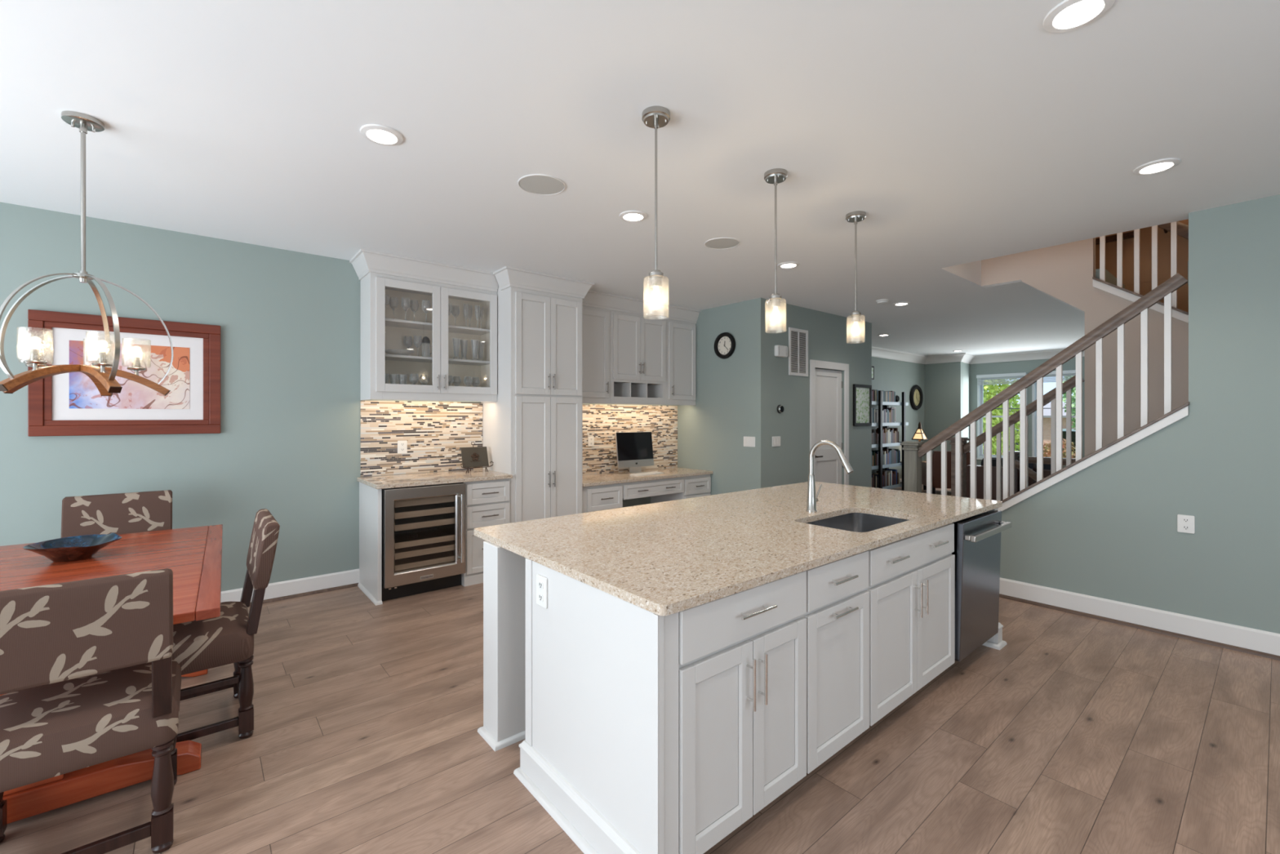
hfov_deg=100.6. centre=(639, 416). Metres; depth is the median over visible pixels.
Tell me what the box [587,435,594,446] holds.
wall outlet
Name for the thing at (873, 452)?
book
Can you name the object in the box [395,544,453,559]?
shelf
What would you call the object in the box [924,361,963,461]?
wall
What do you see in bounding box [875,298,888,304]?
smoke detector
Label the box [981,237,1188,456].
wall
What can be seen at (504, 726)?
support
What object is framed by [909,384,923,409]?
wall clock
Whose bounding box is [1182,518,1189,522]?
socket
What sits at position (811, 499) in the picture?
faucet
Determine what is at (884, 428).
book
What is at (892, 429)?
book
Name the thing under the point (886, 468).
book
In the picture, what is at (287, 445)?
wall
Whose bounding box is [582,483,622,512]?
base cabinet
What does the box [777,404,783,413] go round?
thermostat
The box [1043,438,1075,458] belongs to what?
shrub
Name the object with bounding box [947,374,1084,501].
stair railing
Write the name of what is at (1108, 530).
wall
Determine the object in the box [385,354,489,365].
shelf
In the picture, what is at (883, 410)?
book
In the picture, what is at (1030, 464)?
cushion
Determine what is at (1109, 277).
wall
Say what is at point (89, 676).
dining chair
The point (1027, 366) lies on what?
wall window
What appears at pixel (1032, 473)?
guard
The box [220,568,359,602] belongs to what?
baseboard
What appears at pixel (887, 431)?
book
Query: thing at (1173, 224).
stair railing
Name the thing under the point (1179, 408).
trim
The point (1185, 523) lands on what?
wall outlet
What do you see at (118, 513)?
dining chair
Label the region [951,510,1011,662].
dishwasher
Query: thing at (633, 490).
drawer
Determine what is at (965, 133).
ceiling
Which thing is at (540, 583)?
socket
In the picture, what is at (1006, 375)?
window blind
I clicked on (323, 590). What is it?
trim
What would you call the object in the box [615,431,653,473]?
desktop computer
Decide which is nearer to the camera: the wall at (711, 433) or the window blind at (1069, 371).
the wall at (711, 433)
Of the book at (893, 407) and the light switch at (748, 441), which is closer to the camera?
the light switch at (748, 441)
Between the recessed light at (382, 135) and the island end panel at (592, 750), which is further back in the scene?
the recessed light at (382, 135)
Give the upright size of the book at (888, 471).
0.277 m
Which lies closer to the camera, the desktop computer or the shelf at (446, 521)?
the shelf at (446, 521)
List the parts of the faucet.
lever, spout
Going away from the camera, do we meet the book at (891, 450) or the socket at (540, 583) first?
the socket at (540, 583)
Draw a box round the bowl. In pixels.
[22,532,121,562]
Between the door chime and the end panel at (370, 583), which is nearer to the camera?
the end panel at (370, 583)
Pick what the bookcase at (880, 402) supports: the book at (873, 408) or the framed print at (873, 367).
the book at (873, 408)
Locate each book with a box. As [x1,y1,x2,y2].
[871,429,875,444]
[871,474,874,487]
[872,408,874,422]
[872,451,875,466]
[874,408,875,422]
[874,475,875,487]
[875,408,884,422]
[875,409,878,422]
[875,453,876,465]
[875,471,885,486]
[876,427,886,443]
[882,448,888,464]
[882,470,892,484]
[883,407,892,422]
[885,408,888,422]
[886,430,888,443]
[886,468,897,484]
[886,475,888,485]
[888,427,897,442]
[888,448,893,463]
[888,449,891,463]
[889,428,893,443]
[891,406,896,422]
[892,408,894,422]
[892,471,896,484]
[893,431,896,442]
[893,448,894,463]
[898,450,900,462]
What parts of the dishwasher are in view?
handle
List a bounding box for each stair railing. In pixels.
[900,261,1188,500]
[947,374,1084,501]
[1099,221,1177,307]
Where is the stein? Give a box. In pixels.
[422,336,431,354]
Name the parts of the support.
shoe moulding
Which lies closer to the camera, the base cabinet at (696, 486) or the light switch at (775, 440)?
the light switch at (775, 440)
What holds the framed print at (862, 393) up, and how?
attached to the wall at (772, 385)
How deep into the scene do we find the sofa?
7.48 m
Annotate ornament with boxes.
[895,395,899,402]
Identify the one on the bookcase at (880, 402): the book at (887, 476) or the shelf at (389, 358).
the book at (887, 476)
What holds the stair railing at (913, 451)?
on the floor
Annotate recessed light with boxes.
[360,124,403,146]
[619,210,647,222]
[777,262,799,268]
[877,333,889,336]
[893,302,910,305]
[1042,0,1114,32]
[1133,157,1181,175]
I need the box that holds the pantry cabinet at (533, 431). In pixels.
[482,266,594,523]
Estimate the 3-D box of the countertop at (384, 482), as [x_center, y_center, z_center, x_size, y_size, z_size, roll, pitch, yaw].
[-1.783,0.541,4.661,1.126,0.034,0.653,0,0,-40]
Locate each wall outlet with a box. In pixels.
[397,440,407,453]
[536,573,547,608]
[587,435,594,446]
[1177,514,1195,533]
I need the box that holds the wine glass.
[400,297,410,320]
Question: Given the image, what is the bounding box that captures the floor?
[0,484,1279,853]
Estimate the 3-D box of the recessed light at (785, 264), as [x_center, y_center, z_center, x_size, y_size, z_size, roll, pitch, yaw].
[1.299,-1.319,4.648,0.184,0.012,0.184,0,0,-40]
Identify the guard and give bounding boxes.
[1008,450,1075,496]
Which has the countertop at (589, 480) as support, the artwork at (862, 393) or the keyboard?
the keyboard
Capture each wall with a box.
[0,201,924,591]
[677,299,751,494]
[751,297,871,488]
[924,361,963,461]
[963,362,970,442]
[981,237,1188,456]
[1000,194,1279,633]
[1095,218,1188,312]
[1095,268,1124,288]
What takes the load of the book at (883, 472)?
on the bookcase at (880, 402)
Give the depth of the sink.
3.09 m
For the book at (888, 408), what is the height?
0.284 m
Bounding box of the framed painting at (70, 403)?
[27,309,220,436]
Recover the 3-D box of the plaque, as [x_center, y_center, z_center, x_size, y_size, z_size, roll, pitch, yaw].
[-1.550,0.383,4.987,0.250,0.184,0.062,0,0,-40]
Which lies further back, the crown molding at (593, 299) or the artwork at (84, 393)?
the crown molding at (593, 299)
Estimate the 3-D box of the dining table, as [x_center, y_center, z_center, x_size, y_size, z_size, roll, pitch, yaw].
[-2.546,1.071,2.321,1.130,0.757,1.875,0,0,-38]
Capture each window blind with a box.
[976,372,1026,385]
[1035,369,1075,382]
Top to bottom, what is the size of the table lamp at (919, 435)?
0.900 m
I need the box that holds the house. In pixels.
[982,402,1075,457]
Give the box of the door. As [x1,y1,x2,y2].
[809,359,848,484]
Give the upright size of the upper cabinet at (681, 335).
1.190 m
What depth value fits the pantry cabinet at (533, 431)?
5.00 m
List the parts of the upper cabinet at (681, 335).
door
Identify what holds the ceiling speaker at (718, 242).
attached to the ceiling at (965, 133)
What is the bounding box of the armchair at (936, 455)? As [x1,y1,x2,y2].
[921,450,977,493]
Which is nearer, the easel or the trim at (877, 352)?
the easel
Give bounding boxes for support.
[477,541,526,751]
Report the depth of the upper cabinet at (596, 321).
5.73 m
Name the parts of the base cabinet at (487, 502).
moulding, drawer, drawer, drawer, handle, handle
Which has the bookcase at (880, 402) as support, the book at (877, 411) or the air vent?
the book at (877, 411)
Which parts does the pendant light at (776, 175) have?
rod, lamp shade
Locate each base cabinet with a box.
[461,478,510,586]
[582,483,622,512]
[650,474,711,503]
[663,570,806,853]
[803,550,869,773]
[866,523,955,725]
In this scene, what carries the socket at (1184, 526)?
attached to the wall outlet at (1185, 523)
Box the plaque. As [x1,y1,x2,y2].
[460,446,488,467]
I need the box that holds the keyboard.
[629,471,664,475]
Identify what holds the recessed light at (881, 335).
in the ceiling at (965, 133)
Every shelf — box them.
[385,318,489,335]
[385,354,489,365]
[395,495,453,507]
[395,506,453,519]
[395,517,453,531]
[395,534,453,548]
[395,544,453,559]
[395,555,453,570]
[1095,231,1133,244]
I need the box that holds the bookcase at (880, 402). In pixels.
[871,390,908,490]
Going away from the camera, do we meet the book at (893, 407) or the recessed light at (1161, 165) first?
the recessed light at (1161, 165)
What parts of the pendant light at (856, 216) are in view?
rod, lamp shade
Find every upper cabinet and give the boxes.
[349,248,498,402]
[582,306,610,404]
[610,310,666,404]
[648,319,695,405]
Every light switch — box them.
[743,436,755,447]
[772,435,780,446]
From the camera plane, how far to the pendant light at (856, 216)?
3.48 m
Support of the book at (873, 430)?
on the bookcase at (880, 402)
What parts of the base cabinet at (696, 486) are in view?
drawer, drawer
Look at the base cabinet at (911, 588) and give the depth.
2.57 m
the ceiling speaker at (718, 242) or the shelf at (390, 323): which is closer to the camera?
the ceiling speaker at (718, 242)
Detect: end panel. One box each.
[357,482,382,605]
[513,558,663,853]
[982,507,1006,649]
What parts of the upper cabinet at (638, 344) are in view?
door, handle, handle, door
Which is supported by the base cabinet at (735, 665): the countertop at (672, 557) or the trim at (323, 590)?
the countertop at (672, 557)
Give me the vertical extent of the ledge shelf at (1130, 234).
0.040 m
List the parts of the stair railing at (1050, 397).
newel post, handrail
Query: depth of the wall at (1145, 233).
5.24 m
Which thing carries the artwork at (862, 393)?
attached to the framed print at (862, 393)
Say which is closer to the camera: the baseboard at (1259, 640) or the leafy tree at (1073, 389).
the baseboard at (1259, 640)
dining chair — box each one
[0,568,181,853]
[61,489,172,537]
[171,508,279,742]
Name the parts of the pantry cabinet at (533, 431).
door, door, crown, door, door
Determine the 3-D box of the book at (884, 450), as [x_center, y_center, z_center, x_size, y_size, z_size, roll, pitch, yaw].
[4.633,0.768,10.117,0.046,0.283,0.172,0,0,-40]
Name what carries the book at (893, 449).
on the bookcase at (880, 402)
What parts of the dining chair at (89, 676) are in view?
leg, backrest, seat, post, leg, leg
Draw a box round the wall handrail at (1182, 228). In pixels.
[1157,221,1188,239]
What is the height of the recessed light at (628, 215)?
0.012 m
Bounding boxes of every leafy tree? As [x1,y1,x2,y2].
[982,378,1019,454]
[1062,377,1075,430]
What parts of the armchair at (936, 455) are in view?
armrest, leg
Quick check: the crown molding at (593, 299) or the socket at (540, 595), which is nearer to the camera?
the socket at (540, 595)
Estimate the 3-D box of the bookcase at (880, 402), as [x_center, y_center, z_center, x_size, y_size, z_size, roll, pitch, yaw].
[4.588,0.490,10.127,1.700,1.920,0.375,0,0,-40]
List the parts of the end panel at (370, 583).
shoe moulding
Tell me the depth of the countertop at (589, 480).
6.00 m
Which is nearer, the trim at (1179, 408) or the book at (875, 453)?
the trim at (1179, 408)
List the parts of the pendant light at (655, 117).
rod, lamp shade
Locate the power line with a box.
[995,407,1075,408]
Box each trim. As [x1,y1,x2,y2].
[249,582,358,605]
[871,346,1084,364]
[997,405,1188,511]
[999,593,1279,660]
[1001,401,1189,502]
[1092,276,1188,315]
[1093,279,1188,323]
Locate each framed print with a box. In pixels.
[853,383,871,426]
[871,365,874,379]
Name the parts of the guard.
newel post, handrail, rail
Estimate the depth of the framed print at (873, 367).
10.32 m
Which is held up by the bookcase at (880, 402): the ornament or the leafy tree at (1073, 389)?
the ornament
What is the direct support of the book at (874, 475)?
on the bookcase at (880, 402)
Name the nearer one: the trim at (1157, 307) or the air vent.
the trim at (1157, 307)
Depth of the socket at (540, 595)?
2.04 m
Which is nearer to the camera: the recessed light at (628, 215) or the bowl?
the bowl
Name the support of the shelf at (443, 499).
attached to the wine cooler
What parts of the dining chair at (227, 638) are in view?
seat, leg, leg, post, post, backrest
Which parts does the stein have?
lid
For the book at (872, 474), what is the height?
0.251 m
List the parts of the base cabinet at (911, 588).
door, handle, drawer, handle, handle, door, handle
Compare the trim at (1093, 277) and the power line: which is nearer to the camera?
the trim at (1093, 277)
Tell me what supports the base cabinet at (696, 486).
on the floor
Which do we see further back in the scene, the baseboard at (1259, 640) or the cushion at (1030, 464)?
the cushion at (1030, 464)
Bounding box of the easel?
[460,441,493,473]
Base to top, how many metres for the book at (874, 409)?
0.248 m
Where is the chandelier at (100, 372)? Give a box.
[0,111,173,395]
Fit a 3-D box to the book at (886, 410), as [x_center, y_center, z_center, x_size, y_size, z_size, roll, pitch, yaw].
[4.626,-0.004,10.106,0.052,0.257,0.164,0,0,-40]
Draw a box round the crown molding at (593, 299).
[582,289,700,323]
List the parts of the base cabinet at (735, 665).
door, drawer, handle, handle, handle, door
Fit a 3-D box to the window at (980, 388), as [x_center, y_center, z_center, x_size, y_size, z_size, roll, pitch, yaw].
[7.743,0.035,11.367,0.160,1.830,0.950,0,0,-40]
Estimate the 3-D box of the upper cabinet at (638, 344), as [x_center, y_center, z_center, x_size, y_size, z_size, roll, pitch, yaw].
[-0.089,-0.730,6.247,0.840,1.190,0.395,0,0,-40]
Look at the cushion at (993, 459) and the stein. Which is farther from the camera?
the cushion at (993, 459)
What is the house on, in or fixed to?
on the ground
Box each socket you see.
[538,581,542,589]
[538,593,542,601]
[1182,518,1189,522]
[1182,524,1189,529]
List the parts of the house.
pane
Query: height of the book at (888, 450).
0.256 m
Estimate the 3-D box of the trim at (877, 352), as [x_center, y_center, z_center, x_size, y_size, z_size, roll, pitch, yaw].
[5.796,-1.240,10.319,7.039,0.170,2.930,0,0,-6]
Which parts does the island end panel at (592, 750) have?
shoe moulding, moulding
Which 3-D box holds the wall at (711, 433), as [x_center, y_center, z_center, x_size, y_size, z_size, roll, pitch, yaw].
[0.928,0.062,6.550,0.120,2.775,1.230,0,0,-40]
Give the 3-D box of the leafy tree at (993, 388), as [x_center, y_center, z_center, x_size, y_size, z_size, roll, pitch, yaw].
[11.285,0.697,18.488,3.562,7.530,3.578,0,0,-40]
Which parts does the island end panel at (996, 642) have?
panel, shoe moulding, moulding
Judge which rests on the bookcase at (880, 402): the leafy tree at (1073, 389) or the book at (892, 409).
the book at (892, 409)
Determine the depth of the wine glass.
4.57 m
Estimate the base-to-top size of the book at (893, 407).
0.309 m
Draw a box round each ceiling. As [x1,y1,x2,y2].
[0,0,1279,355]
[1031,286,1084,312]
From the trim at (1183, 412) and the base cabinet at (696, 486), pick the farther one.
the base cabinet at (696, 486)
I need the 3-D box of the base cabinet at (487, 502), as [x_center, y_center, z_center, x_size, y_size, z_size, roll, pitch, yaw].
[-1.515,1.005,4.880,0.430,0.890,0.675,0,0,-40]
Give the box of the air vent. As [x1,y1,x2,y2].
[788,327,808,376]
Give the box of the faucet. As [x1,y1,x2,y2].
[805,440,853,512]
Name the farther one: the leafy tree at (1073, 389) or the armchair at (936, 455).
the leafy tree at (1073, 389)
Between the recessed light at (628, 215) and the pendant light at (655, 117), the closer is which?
the pendant light at (655, 117)
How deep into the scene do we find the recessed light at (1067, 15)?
1.74 m
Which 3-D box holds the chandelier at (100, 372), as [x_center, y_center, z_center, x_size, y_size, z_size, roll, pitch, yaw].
[-2.480,-0.712,2.392,0.566,1.226,0.568,0,0,-40]
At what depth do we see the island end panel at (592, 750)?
1.78 m
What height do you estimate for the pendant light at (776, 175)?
0.864 m
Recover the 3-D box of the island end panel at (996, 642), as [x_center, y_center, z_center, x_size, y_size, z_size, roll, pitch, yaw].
[2.012,1.012,3.658,0.135,0.876,0.842,0,0,-40]
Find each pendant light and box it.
[641,106,670,319]
[764,168,787,333]
[845,210,866,343]
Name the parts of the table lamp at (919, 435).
lamp shade, shade frame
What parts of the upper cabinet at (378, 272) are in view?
door, crown, handle, door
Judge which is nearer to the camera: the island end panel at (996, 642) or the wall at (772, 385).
the island end panel at (996, 642)
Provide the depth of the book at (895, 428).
10.31 m
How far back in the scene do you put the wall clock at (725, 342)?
6.32 m
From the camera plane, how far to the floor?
2.22 m
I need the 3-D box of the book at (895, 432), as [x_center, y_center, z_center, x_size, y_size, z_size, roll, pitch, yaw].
[4.879,0.401,10.324,0.051,0.228,0.175,0,0,-40]
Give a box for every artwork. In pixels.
[69,340,189,408]
[856,386,869,422]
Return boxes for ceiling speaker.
[517,173,565,195]
[704,237,739,248]
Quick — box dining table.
[0,524,222,823]
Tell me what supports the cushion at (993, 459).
on the sofa
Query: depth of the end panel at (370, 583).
4.25 m
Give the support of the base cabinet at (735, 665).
on the floor
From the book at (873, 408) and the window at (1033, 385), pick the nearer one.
the book at (873, 408)
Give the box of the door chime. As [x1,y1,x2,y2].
[774,345,787,357]
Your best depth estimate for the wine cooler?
4.37 m
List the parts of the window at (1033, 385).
frame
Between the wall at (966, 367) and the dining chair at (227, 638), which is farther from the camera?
the wall at (966, 367)
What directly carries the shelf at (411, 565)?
attached to the wine cooler
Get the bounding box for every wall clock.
[714,332,735,359]
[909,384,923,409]
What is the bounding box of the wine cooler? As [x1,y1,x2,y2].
[382,482,465,600]
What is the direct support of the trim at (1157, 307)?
attached to the wall at (1065, 272)
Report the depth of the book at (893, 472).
10.25 m
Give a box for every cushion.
[981,457,1002,466]
[1028,462,1050,469]
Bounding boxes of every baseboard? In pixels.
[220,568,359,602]
[999,577,1279,655]
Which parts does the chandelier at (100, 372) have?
lamp shade, lamp shade, arm, arm, canopy knob, rod, canopy knob, arm, lamp shade, lamp shade, arm, arm, lamp shade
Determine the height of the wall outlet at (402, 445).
0.116 m
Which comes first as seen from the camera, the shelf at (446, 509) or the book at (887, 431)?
the shelf at (446, 509)
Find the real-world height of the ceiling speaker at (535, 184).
0.006 m
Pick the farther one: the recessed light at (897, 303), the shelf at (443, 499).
the recessed light at (897, 303)
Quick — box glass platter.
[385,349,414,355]
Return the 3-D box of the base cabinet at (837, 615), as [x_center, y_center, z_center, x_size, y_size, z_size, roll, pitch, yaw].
[0.571,1.012,2.458,0.479,0.875,0.846,0,0,-40]
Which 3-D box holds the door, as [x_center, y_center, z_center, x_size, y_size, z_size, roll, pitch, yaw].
[2.431,0.376,6.869,0.906,2.148,0.090,0,0,-40]
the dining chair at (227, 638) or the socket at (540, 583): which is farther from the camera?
the dining chair at (227, 638)
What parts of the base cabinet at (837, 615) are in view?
drawer, handle, handle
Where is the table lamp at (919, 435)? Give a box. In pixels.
[911,422,928,441]
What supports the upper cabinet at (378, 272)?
attached to the wall at (287, 445)
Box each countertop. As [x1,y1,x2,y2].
[357,469,512,488]
[474,481,1002,615]
[582,466,712,486]
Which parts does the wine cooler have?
handle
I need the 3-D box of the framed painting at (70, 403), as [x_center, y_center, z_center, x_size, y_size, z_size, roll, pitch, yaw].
[-3.491,-0.272,3.655,0.952,0.800,0.034,0,0,-40]
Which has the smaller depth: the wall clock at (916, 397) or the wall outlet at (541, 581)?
the wall outlet at (541, 581)
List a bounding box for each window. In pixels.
[970,356,1084,467]
[976,376,1026,459]
[1031,373,1075,457]
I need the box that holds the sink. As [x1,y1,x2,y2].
[806,512,908,532]
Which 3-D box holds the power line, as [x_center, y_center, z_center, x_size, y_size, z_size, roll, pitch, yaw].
[10.443,-0.200,13.877,0.023,0.083,20.000,0,0,-40]
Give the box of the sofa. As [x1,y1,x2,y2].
[966,464,1050,500]

